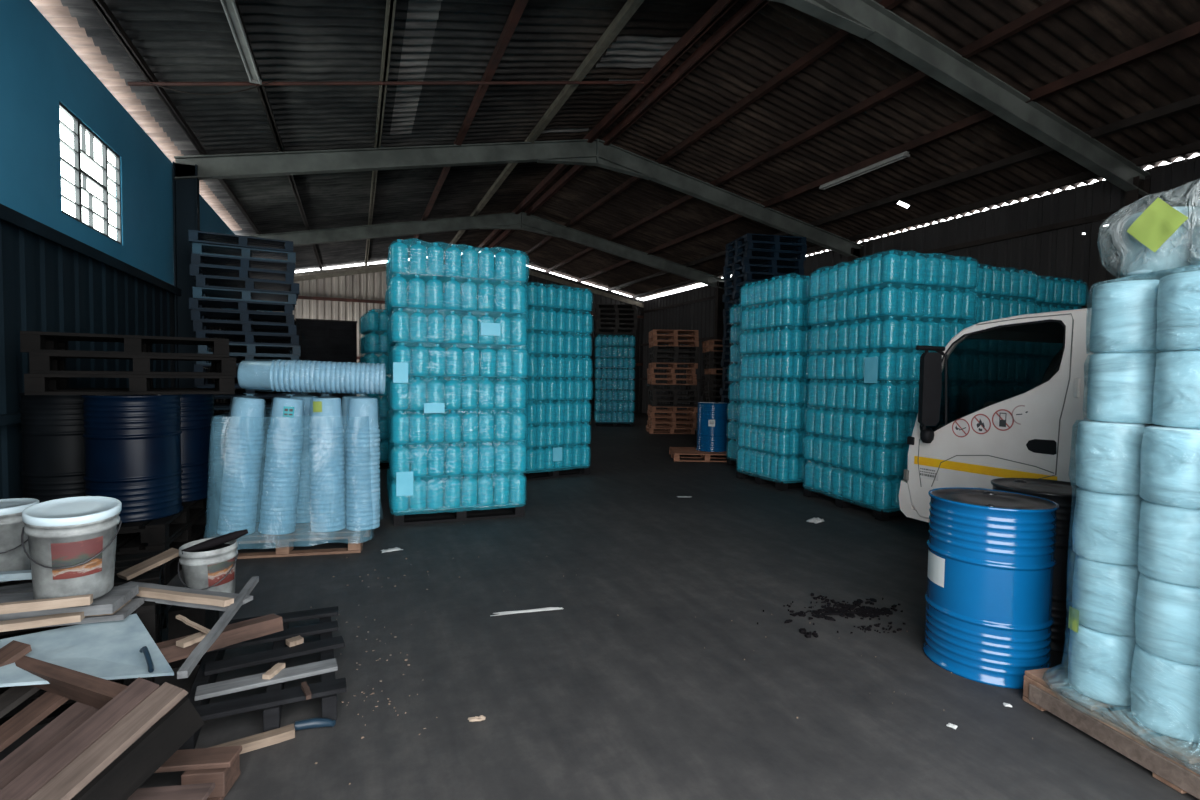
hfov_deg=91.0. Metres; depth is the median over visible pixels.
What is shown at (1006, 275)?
bottle
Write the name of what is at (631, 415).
bottle
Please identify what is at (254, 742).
plank
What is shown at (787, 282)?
bottle
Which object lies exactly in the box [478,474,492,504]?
bottle
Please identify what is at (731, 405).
bottle
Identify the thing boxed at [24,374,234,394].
wooden pallet
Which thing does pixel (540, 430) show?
bottle
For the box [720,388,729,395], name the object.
pallet
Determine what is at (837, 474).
bottle
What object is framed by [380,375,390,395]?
bottle
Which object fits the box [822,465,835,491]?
bottle
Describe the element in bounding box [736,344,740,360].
bottle
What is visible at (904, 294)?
bottle
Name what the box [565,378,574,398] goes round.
bottle
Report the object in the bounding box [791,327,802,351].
bottle
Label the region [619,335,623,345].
bottle
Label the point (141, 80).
cable
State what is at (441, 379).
bottle
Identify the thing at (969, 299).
bottle
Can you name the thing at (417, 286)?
bottle
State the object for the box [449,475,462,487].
bottle
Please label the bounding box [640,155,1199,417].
wall
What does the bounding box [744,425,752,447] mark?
bottle
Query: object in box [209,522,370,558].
wooden pallet
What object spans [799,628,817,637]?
lump
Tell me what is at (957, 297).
bottle
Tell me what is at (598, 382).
bottle
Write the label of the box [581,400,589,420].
bottle
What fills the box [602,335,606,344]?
bottle
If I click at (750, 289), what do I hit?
bottle
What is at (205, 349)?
pallet
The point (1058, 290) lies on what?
bottle
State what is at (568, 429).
bottle
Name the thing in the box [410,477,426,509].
bottle
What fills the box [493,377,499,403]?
bottle
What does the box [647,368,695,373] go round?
wooden pallet
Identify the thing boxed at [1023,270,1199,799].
load
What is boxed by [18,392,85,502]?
drum
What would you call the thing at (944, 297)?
bottle
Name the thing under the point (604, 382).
bottle
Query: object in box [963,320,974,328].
bottle
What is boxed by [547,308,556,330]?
bottle
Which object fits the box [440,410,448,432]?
bottle
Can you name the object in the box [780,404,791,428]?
bottle
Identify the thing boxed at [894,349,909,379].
bottle
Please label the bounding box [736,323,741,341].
bottle
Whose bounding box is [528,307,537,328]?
bottle
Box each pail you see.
[0,498,38,582]
[21,496,121,599]
[178,537,238,592]
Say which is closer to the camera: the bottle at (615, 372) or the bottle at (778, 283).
the bottle at (778, 283)
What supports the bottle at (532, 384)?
on the stack at (554, 435)
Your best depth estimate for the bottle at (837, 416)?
7.00 m
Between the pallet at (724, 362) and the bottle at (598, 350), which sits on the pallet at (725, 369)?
the pallet at (724, 362)
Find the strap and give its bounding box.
[139,646,153,671]
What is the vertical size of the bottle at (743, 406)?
0.334 m
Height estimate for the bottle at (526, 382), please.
0.324 m
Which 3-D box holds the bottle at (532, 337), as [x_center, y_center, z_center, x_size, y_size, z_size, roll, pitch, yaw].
[-0.976,-0.841,8.495,0.154,0.324,0.150,0,2,-35]
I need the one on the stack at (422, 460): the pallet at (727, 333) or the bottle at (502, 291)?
the bottle at (502, 291)
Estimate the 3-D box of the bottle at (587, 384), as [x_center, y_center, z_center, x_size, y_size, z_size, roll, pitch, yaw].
[-0.204,-0.177,9.058,0.154,0.324,0.150,0,2,-35]
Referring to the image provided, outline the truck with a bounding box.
[899,308,1094,522]
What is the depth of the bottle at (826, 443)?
7.19 m
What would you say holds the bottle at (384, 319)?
on the stack at (373, 324)
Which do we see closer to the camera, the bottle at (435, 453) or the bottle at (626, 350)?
the bottle at (435, 453)
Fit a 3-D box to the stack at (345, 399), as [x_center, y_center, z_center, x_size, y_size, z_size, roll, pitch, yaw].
[-2.278,0.516,5.474,0.295,1.175,0.286,0,3,-25]
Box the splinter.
[301,681,310,699]
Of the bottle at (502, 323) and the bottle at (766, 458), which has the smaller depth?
the bottle at (502, 323)
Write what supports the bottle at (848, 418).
on the stack at (879, 309)
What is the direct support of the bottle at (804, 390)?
on the stack at (780, 307)
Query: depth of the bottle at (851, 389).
6.81 m
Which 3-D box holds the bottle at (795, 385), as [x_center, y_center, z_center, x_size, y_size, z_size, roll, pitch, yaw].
[2.651,-0.128,8.034,0.155,0.334,0.151,-1,2,-21]
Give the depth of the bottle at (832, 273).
7.08 m
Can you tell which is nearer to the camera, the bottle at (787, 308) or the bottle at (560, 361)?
the bottle at (787, 308)
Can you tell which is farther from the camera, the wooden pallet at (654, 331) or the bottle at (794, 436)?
the wooden pallet at (654, 331)
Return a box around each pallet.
[0,550,163,635]
[0,578,163,694]
[0,604,167,725]
[0,640,204,799]
[20,331,228,356]
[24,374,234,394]
[29,352,235,375]
[116,508,208,564]
[116,524,209,584]
[117,498,205,545]
[127,746,241,799]
[178,606,346,749]
[188,230,292,251]
[189,298,292,313]
[190,264,293,282]
[191,253,294,273]
[191,309,293,324]
[192,242,295,263]
[193,287,295,309]
[193,320,295,334]
[194,364,238,375]
[195,376,238,385]
[196,275,299,300]
[196,331,298,345]
[196,353,298,364]
[197,386,299,396]
[198,343,300,355]
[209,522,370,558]
[213,397,289,407]
[214,407,271,418]
[214,418,270,429]
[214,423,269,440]
[214,433,268,450]
[214,442,266,461]
[214,452,265,472]
[214,462,264,483]
[595,304,635,311]
[595,309,636,316]
[595,328,635,335]
[596,314,636,320]
[596,319,637,324]
[596,323,637,328]
[646,384,694,390]
[646,425,694,433]
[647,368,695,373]
[647,374,695,379]
[647,379,696,384]
[647,410,695,417]
[647,420,696,428]
[648,390,697,395]
[648,405,697,412]
[648,415,696,422]
[649,329,698,336]
[649,335,698,341]
[649,341,698,347]
[649,351,698,357]
[649,363,697,368]
[650,346,699,351]
[650,357,698,362]
[650,395,698,401]
[650,400,697,406]
[669,447,737,462]
[702,340,730,346]
[702,345,722,352]
[702,374,721,379]
[703,363,729,368]
[704,351,722,357]
[704,369,722,373]
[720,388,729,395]
[721,359,741,366]
[721,395,759,402]
[722,289,740,301]
[722,337,737,344]
[722,352,729,358]
[722,374,729,380]
[722,381,739,387]
[723,257,803,272]
[723,264,803,280]
[723,307,731,316]
[723,315,729,323]
[723,330,730,337]
[723,343,739,351]
[723,367,728,373]
[724,272,804,287]
[724,323,739,330]
[725,241,806,258]
[725,249,805,265]
[725,280,764,293]
[725,298,740,308]
[726,233,805,251]
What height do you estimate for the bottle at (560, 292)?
0.324 m
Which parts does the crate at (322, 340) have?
lid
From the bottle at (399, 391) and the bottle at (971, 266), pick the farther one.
the bottle at (971, 266)
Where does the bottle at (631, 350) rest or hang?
on the stack at (621, 413)
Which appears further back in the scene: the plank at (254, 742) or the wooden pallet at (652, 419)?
the wooden pallet at (652, 419)
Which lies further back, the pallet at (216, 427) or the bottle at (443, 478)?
the pallet at (216, 427)
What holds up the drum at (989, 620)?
on the floor
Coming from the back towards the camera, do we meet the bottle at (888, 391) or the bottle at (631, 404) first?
the bottle at (631, 404)
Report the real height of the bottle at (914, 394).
0.331 m
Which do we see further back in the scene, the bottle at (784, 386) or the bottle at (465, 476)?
the bottle at (784, 386)
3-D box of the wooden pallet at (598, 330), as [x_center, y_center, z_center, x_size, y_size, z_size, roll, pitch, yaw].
[0.463,-2.074,18.070,1.200,0.144,1.000,1,2,-1]
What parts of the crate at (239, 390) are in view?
lid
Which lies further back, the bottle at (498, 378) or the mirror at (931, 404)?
the bottle at (498, 378)
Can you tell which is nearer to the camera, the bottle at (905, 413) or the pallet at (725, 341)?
the bottle at (905, 413)
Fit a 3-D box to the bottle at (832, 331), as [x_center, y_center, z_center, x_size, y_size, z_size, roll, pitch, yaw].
[2.872,-0.769,7.173,0.172,0.331,0.167,1,3,-16]
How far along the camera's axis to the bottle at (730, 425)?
10.17 m
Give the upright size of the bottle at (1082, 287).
0.331 m
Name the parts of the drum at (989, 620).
drum lid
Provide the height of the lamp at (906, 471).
0.100 m
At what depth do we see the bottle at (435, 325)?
5.91 m
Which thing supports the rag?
on the pail at (212, 569)
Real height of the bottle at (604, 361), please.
0.311 m
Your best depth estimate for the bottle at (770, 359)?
8.18 m
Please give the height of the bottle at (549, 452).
0.324 m
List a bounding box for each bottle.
[363,316,364,331]
[364,333,369,352]
[368,309,378,329]
[368,331,378,351]
[368,353,378,363]
[379,310,389,330]
[379,353,388,373]
[379,396,389,416]
[379,418,388,438]
[379,439,389,459]
[380,332,389,352]
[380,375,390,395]
[389,410,393,432]
[389,472,392,493]
[390,273,406,306]
[391,239,407,271]
[391,382,407,409]
[391,444,406,472]
[391,481,407,510]
[392,308,408,340]
[392,343,399,371]
[392,410,408,443]
[392,444,408,476]
[393,343,410,374]
[405,410,415,432]
[406,444,416,462]
[407,290,408,306]
[408,376,415,403]
[409,275,425,306]
[409,377,425,408]
[410,241,426,273]
[410,309,426,341]
[410,347,413,374]
[410,410,426,442]
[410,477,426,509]
[411,444,427,476]
[412,343,428,375]
[420,410,432,432]
[420,477,432,490]
[421,443,433,461]
[422,376,431,402]
[426,276,442,307]
[427,243,443,274]
[427,310,443,341]
[427,377,443,402]
[427,476,442,508]
[428,413,443,442]
[428,443,443,475]
[429,344,445,375]
[437,476,448,489]
[438,443,449,460]
[439,377,446,402]
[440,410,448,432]
[444,277,460,308]
[444,348,447,375]
[444,476,460,507]
[445,244,460,275]
[445,311,460,342]
[445,377,460,408]
[445,410,460,441]
[445,443,461,474]
[446,344,461,375]
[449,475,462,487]
[450,410,463,431]
[450,442,463,459]
[461,279,476,309]
[461,352,463,375]
[461,377,476,408]
[461,475,477,506]
[462,246,477,276]
[462,312,477,342]
[462,410,477,441]
[462,442,477,473]
[464,345,478,375]
[464,475,477,479]
[465,409,477,414]
[465,442,477,447]
[469,377,477,402]
[478,280,493,310]
[478,474,490,478]
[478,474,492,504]
[479,247,493,278]
[479,313,493,343]
[479,378,493,408]
[479,409,491,414]
[479,410,493,440]
[479,442,491,447]
[479,442,494,472]
[480,345,495,376]
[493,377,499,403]
[493,409,496,430]
[494,473,508,503]
[495,249,509,279]
[495,281,509,311]
[495,314,509,343]
[495,378,509,408]
[495,410,509,440]
[495,441,509,472]
[496,346,511,376]
[507,473,516,499]
[508,378,515,407]
[508,441,516,468]
[509,316,516,344]
[509,409,516,437]
[510,284,515,311]
[510,347,517,376]
[510,473,524,502]
[511,250,525,280]
[511,282,525,312]
[511,314,525,344]
[511,378,525,408]
[511,410,525,439]
[511,441,525,471]
[512,346,526,376]
[517,404,526,422]
[520,308,528,328]
[520,377,528,399]
[521,283,527,303]
[521,333,527,351]
[521,428,527,446]
[526,447,535,469]
[527,283,537,304]
[527,401,536,422]
[527,424,536,446]
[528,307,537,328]
[528,330,537,352]
[528,354,537,375]
[528,377,537,399]
[536,401,545,422]
[536,424,545,445]
[536,447,544,468]
[537,284,546,305]
[537,331,546,352]
[537,354,547,376]
[538,308,547,329]
[538,377,546,399]
[545,400,555,422]
[545,446,553,467]
[546,423,554,445]
[547,285,556,306]
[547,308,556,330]
[547,331,555,353]
[547,355,555,376]
[547,378,556,399]
[554,446,562,467]
[555,400,563,421]
[555,423,563,444]
[556,286,565,307]
[556,309,565,330]
[556,332,564,353]
[556,355,564,376]
[556,378,565,399]
[563,445,571,466]
[564,400,572,421]
[564,423,572,444]
[565,287,573,308]
[565,333,573,353]
[565,355,573,376]
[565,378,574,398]
[566,310,574,331]
[572,444,580,465]
[573,400,581,421]
[573,422,581,443]
[574,288,582,308]
[574,311,582,331]
[574,333,582,354]
[574,356,582,376]
[574,378,582,398]
[580,444,589,464]
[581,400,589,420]
[581,422,589,442]
[582,289,591,309]
[582,334,590,354]
[582,356,591,376]
[583,312,591,332]
[583,378,591,398]
[596,346,601,355]
[596,379,601,388]
[596,389,601,399]
[596,400,601,410]
[596,411,600,421]
[597,335,601,344]
[597,357,601,366]
[597,368,601,377]
[601,411,606,421]
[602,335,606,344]
[602,346,606,355]
[602,357,606,366]
[602,368,606,377]
[602,379,606,388]
[602,389,606,399]
[602,400,606,410]
[607,346,611,355]
[607,357,612,366]
[607,379,612,388]
[607,400,611,410]
[607,411,611,421]
[608,335,612,344]
[608,368,612,377]
[608,390,612,399]
[612,411,616,421]
[613,335,618,345]
[613,346,617,356]
[613,357,617,366]
[613,368,617,377]
[613,379,617,388]
[613,390,617,399]
[613,400,617,410]
[618,346,622,356]
[618,357,623,367]
[618,368,622,377]
[618,379,623,388]
[618,401,622,410]
[618,411,622,421]
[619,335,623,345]
[619,390,623,399]
[623,411,627,421]
[624,335,628,345]
[624,346,628,356]
[624,357,628,367]
[624,368,628,377]
[624,379,628,388]
[624,390,628,399]
[624,401,628,410]
[629,346,633,356]
[629,357,634,367]
[629,368,634,378]
[629,379,633,388]
[629,390,634,399]
[629,401,633,410]
[629,411,633,421]
[630,335,634,345]
[727,439,734,456]
[728,401,734,418]
[728,420,734,437]
[729,362,735,380]
[730,305,735,322]
[730,343,736,361]
[730,382,735,399]
[731,324,736,341]
[732,440,737,457]
[733,401,740,419]
[733,420,739,438]
[734,362,740,380]
[735,304,740,321]
[735,382,739,399]
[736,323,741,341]
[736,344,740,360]
[737,447,746,469]
[738,424,746,445]
[739,364,744,380]
[739,378,746,399]
[740,306,745,321]
[740,331,747,352]
[740,401,748,422]
[741,284,747,305]
[741,307,748,329]
[741,354,748,376]
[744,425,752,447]
[744,448,753,470]
[745,378,753,399]
[746,330,753,352]
[746,401,753,423]
[747,282,754,304]
[747,354,755,376]
[748,306,754,328]
[750,426,758,448]
[750,450,758,472]
[751,378,759,400]
[752,330,760,352]
[752,402,760,424]
[753,354,761,376]
[754,281,761,303]
[754,305,761,327]
[756,451,765,474]
[757,427,765,449]
[758,378,766,401]
[759,329,767,351]
[759,402,767,425]
[760,279,768,302]
[760,353,768,376]
[761,304,768,327]
[763,452,772,476]
[764,428,772,451]
[765,378,773,401]
[765,403,774,426]
[766,328,773,351]
[767,278,774,301]
[767,303,775,326]
[767,353,775,376]
[770,454,780,477]
[771,429,780,452]
[772,378,780,402]
[772,403,781,427]
[773,327,780,351]
[774,276,782,300]
[774,353,783,376]
[775,301,782,325]
[777,455,788,479]
[778,430,789,454]
[779,378,790,402]
[780,326,791,350]
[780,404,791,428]
[781,352,792,376]
[782,274,793,298]
[782,300,793,324]
[788,455,798,479]
[789,429,799,453]
[790,378,800,402]
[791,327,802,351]
[791,404,801,428]
[793,275,803,299]
[793,301,803,325]
[793,353,803,376]
[798,454,808,478]
[799,429,809,453]
[800,378,809,402]
[801,327,810,351]
[801,404,810,427]
[803,276,812,299]
[803,302,812,325]
[803,353,809,377]
[804,433,815,459]
[805,461,817,486]
[806,406,816,432]
[808,353,818,378]
[808,380,818,405]
[809,298,818,323]
[810,270,819,296]
[810,325,819,350]
[813,435,825,461]
[813,462,826,488]
[814,407,825,433]
[816,352,827,378]
[817,380,828,405]
[818,296,827,322]
[818,324,829,350]
[819,268,828,294]
[822,436,834,463]
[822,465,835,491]
[823,408,835,434]
[825,352,836,378]
[826,380,838,406]
[827,294,837,321]
[828,265,838,292]
[828,323,838,349]
[831,438,844,465]
[832,467,845,494]
[833,409,845,436]
[835,351,846,378]
[836,380,848,407]
[837,292,848,320]
[838,263,848,290]
[838,322,849,349]
[841,439,855,467]
[842,469,856,497]
[843,410,855,438]
[845,351,857,378]
[846,380,858,408]
[847,290,858,318]
[848,260,859,288]
[848,320,859,348]
[851,441,865,470]
[852,471,867,500]
[853,410,865,413]
[853,411,866,439]
[855,350,868,378]
[856,380,870,409]
[857,288,869,317]
[859,257,871,286]
[859,319,871,348]
[863,443,878,472]
[863,474,878,503]
[864,412,878,441]
[867,349,880,378]
[867,381,881,410]
[868,286,881,316]
[869,318,883,347]
[870,254,882,284]
[874,444,891,475]
[875,476,892,507]
[876,413,893,443]
[879,349,896,379]
[879,381,896,411]
[880,284,897,314]
[882,251,899,281]
[882,316,899,346]
[883,412,893,416]
[889,444,904,474]
[890,476,901,506]
[891,413,905,443]
[893,412,905,416]
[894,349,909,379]
[895,381,910,411]
[896,285,911,314]
[898,252,913,282]
[898,317,912,347]
[902,444,908,468]
[904,412,917,415]
[904,413,916,442]
[907,350,921,379]
[909,381,918,411]
[911,286,924,315]
[911,318,925,347]
[912,253,925,283]
[923,287,937,316]
[924,254,939,283]
[925,318,938,345]
[936,287,950,316]
[937,255,951,284]
[938,319,950,346]
[949,288,963,317]
[950,320,963,338]
[951,257,965,285]
[961,289,975,318]
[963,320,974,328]
[964,258,977,286]
[965,294,981,321]
[969,267,982,292]
[980,295,990,321]
[981,266,992,292]
[990,267,1001,293]
[990,296,999,319]
[999,297,1009,318]
[1001,268,1010,294]
[1008,298,1018,316]
[1010,269,1019,295]
[1017,298,1026,314]
[1018,270,1028,296]
[1026,299,1035,313]
[1027,271,1036,297]
[1034,303,1041,312]
[1035,276,1045,300]
[1040,304,1049,312]
[1045,277,1054,301]
[1049,304,1057,311]
[1053,278,1062,302]
[1057,305,1065,310]
[1061,279,1070,303]
[1069,280,1078,303]
[1076,281,1085,304]
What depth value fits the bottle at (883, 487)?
6.34 m
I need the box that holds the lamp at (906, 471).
[903,469,908,480]
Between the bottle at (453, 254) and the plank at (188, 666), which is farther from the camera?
the bottle at (453, 254)
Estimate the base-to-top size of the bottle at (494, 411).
0.324 m
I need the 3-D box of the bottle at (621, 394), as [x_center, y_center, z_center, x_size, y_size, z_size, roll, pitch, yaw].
[0.633,-0.153,17.683,0.155,0.311,0.151,1,3,-2]
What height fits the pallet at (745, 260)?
0.144 m
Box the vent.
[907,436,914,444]
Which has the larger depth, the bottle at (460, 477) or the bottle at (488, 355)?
the bottle at (460, 477)
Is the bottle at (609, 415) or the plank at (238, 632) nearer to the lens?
the plank at (238, 632)
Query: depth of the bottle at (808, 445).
7.53 m
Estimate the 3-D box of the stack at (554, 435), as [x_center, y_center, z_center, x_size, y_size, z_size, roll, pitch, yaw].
[-0.946,-0.302,9.152,1.330,2.854,1.236,-1,3,-35]
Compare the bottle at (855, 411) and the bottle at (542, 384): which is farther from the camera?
the bottle at (542, 384)
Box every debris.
[315,524,1032,784]
[757,593,905,633]
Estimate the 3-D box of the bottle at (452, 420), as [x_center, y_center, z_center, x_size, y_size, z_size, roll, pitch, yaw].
[-1.517,0.266,6.089,0.162,0.324,0.158,0,3,-21]
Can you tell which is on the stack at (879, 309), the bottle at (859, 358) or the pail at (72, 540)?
the bottle at (859, 358)
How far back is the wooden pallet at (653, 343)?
15.61 m
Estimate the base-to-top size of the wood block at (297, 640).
0.025 m
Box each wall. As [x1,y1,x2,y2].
[0,0,272,498]
[273,253,643,414]
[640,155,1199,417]
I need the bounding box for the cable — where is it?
[141,80,275,94]
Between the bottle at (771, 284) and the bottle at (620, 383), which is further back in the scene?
the bottle at (620, 383)
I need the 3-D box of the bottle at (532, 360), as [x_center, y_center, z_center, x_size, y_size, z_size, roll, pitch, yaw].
[-0.977,-0.504,8.514,0.154,0.324,0.150,-1,2,-35]
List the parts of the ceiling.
sag rail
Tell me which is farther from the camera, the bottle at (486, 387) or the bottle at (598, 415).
the bottle at (598, 415)
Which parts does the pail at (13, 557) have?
lid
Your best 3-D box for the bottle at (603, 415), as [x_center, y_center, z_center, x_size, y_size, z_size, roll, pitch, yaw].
[0.118,0.489,17.697,0.155,0.311,0.151,1,2,-2]
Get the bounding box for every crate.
[226,318,295,388]
[227,388,288,430]
[295,318,356,362]
[300,392,356,411]
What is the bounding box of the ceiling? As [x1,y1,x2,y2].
[30,0,1199,298]
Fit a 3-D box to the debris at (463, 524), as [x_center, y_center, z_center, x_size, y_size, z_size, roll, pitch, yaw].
[0.138,1.366,3.699,4.964,0.005,3.683,2,3,27]
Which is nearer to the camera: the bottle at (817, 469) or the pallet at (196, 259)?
the bottle at (817, 469)
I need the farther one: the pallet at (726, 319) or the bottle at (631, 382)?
the bottle at (631, 382)
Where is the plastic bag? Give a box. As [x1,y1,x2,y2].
[1098,181,1199,279]
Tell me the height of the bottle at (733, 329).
0.316 m
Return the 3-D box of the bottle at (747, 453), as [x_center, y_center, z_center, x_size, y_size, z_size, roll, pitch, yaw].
[2.215,0.881,8.747,0.155,0.334,0.151,1,3,-21]
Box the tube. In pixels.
[295,718,335,730]
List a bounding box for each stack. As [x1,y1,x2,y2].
[217,397,264,534]
[237,360,385,393]
[256,430,264,521]
[258,397,303,534]
[290,396,318,522]
[309,398,345,531]
[342,396,368,519]
[346,398,379,530]
[360,309,442,468]
[388,239,526,525]
[489,283,591,479]
[595,335,634,426]
[727,304,821,464]
[736,274,849,490]
[803,251,977,520]
[897,266,1036,384]
[1021,276,1086,312]
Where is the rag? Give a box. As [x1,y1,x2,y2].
[181,529,247,553]
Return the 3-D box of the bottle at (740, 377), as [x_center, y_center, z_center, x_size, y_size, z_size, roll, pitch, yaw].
[2.421,-0.477,9.915,0.155,0.316,0.151,0,2,-21]
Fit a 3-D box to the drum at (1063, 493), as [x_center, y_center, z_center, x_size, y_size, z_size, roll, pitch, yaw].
[2.693,0.964,3.567,0.585,0.895,0.585,2,3,27]
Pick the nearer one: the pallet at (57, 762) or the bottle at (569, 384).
the pallet at (57, 762)
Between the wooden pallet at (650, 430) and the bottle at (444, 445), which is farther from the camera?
the wooden pallet at (650, 430)
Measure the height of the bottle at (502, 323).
0.324 m
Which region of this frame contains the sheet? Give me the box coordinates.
[0,614,173,686]
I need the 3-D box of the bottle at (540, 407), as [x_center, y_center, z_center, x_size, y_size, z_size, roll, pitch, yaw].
[-0.869,0.169,8.633,0.154,0.324,0.150,-1,3,-35]
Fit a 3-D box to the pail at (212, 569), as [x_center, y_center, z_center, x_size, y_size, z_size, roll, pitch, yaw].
[-2.091,0.914,3.153,0.269,0.298,0.268,-1,3,-39]
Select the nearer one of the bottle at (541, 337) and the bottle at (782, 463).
the bottle at (782, 463)
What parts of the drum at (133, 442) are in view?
drum lid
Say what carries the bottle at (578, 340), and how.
on the stack at (554, 435)
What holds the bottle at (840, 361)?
on the stack at (879, 309)
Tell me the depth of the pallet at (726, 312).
11.79 m
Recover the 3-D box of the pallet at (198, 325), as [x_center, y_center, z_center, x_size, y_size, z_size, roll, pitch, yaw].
[-5.021,-0.999,8.429,1.200,0.144,1.000,0,3,-28]
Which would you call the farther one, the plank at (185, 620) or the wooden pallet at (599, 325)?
the wooden pallet at (599, 325)
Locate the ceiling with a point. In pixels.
(621, 146)
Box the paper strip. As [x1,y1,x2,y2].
[491,607,563,615]
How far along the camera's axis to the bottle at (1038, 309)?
7.60 m
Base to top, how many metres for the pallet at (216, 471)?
0.144 m
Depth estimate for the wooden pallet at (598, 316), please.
17.56 m
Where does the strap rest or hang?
on the sheet
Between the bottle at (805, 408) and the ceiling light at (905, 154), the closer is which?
the bottle at (805, 408)
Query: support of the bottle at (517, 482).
on the stack at (422, 460)
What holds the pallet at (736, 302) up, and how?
on the pallet at (726, 312)
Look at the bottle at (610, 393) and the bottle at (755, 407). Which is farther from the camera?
the bottle at (610, 393)
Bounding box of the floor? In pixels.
[0,413,1198,799]
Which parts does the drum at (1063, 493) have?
drum lid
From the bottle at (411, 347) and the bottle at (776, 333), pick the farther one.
the bottle at (776, 333)
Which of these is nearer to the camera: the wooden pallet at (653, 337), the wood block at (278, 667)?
the wood block at (278, 667)
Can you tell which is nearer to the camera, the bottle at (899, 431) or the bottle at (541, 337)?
the bottle at (899, 431)
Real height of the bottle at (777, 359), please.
0.334 m
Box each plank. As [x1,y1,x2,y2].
[0,570,31,580]
[0,583,32,594]
[0,585,138,620]
[0,594,92,613]
[0,612,84,631]
[29,598,143,628]
[85,600,130,616]
[117,548,178,580]
[119,581,252,610]
[136,587,233,606]
[156,614,282,662]
[176,615,209,633]
[176,632,206,647]
[177,576,258,678]
[209,723,294,753]
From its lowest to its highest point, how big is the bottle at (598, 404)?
0.311 m
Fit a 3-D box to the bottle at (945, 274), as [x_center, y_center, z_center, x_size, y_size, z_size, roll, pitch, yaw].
[3.769,-1.419,6.486,0.172,0.331,0.167,0,2,-16]
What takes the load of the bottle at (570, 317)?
on the stack at (554, 435)
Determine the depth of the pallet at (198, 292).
8.14 m
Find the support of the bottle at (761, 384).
on the stack at (780, 307)
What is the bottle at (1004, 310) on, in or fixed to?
on the stack at (999, 294)
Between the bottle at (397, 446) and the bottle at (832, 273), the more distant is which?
the bottle at (832, 273)
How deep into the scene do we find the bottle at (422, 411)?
6.87 m
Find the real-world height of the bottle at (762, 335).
0.334 m
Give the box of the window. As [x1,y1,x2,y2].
[59,102,121,244]
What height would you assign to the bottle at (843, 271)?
0.331 m
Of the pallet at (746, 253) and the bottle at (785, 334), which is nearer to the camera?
the bottle at (785, 334)
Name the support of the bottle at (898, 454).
on the stack at (879, 309)
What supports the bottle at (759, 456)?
on the stack at (780, 307)
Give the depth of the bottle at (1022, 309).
7.22 m
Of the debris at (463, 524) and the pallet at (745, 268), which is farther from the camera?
the pallet at (745, 268)
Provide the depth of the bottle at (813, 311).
7.45 m
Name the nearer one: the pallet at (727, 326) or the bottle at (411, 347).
the bottle at (411, 347)
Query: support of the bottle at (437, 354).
on the stack at (422, 460)
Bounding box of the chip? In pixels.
[468,715,485,721]
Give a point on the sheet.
(109, 650)
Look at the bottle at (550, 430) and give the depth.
8.65 m
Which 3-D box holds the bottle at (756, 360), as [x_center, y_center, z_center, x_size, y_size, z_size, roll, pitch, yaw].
[2.300,-0.502,8.534,0.155,0.334,0.151,0,2,-21]
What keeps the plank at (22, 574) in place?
on the plank at (117, 596)
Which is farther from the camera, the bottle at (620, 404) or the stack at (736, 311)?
the bottle at (620, 404)
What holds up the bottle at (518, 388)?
on the stack at (422, 460)
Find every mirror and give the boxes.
[916,345,944,429]
[920,428,933,442]
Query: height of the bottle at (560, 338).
0.324 m
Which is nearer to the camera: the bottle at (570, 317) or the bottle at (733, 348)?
the bottle at (570, 317)
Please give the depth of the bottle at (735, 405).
10.04 m
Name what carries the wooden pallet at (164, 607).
on the floor
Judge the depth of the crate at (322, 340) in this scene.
10.17 m
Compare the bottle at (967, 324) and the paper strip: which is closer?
the paper strip
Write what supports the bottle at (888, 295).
on the stack at (879, 309)
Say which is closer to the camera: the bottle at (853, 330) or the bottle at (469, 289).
the bottle at (469, 289)
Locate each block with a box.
[168,605,218,668]
[262,663,284,678]
[286,635,303,646]
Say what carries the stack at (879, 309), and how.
on the floor
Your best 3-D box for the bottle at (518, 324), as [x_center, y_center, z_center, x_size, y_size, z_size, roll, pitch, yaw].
[-0.865,-0.747,6.279,0.162,0.324,0.158,-1,4,-21]
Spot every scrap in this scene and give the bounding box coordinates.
[381,547,402,552]
[806,517,823,523]
[946,723,957,728]
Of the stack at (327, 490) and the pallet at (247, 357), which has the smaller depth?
the stack at (327, 490)
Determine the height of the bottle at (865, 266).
0.331 m
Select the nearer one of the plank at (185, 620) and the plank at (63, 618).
the plank at (63, 618)
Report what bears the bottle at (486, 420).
on the stack at (422, 460)
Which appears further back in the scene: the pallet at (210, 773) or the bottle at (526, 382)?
the bottle at (526, 382)
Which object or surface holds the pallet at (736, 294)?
on the pallet at (736, 302)
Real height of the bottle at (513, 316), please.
0.324 m
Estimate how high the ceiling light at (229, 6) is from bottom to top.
0.078 m
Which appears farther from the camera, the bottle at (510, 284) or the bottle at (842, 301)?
the bottle at (842, 301)
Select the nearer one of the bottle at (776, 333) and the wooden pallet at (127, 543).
the wooden pallet at (127, 543)
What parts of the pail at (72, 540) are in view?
lid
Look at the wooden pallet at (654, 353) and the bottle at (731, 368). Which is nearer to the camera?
the bottle at (731, 368)
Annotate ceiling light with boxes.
[220,0,261,84]
[819,151,909,189]
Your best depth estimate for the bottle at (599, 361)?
17.55 m
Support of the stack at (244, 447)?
on the wooden pallet at (284, 542)
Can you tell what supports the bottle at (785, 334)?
on the stack at (780, 307)
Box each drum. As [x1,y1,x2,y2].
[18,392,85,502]
[81,394,182,522]
[180,394,215,501]
[696,402,728,451]
[923,487,1058,688]
[991,478,1078,653]
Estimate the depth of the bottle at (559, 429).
8.74 m
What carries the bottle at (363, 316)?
on the stack at (373, 324)
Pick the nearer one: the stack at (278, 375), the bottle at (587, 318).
the stack at (278, 375)
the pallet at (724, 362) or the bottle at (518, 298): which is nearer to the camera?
the bottle at (518, 298)

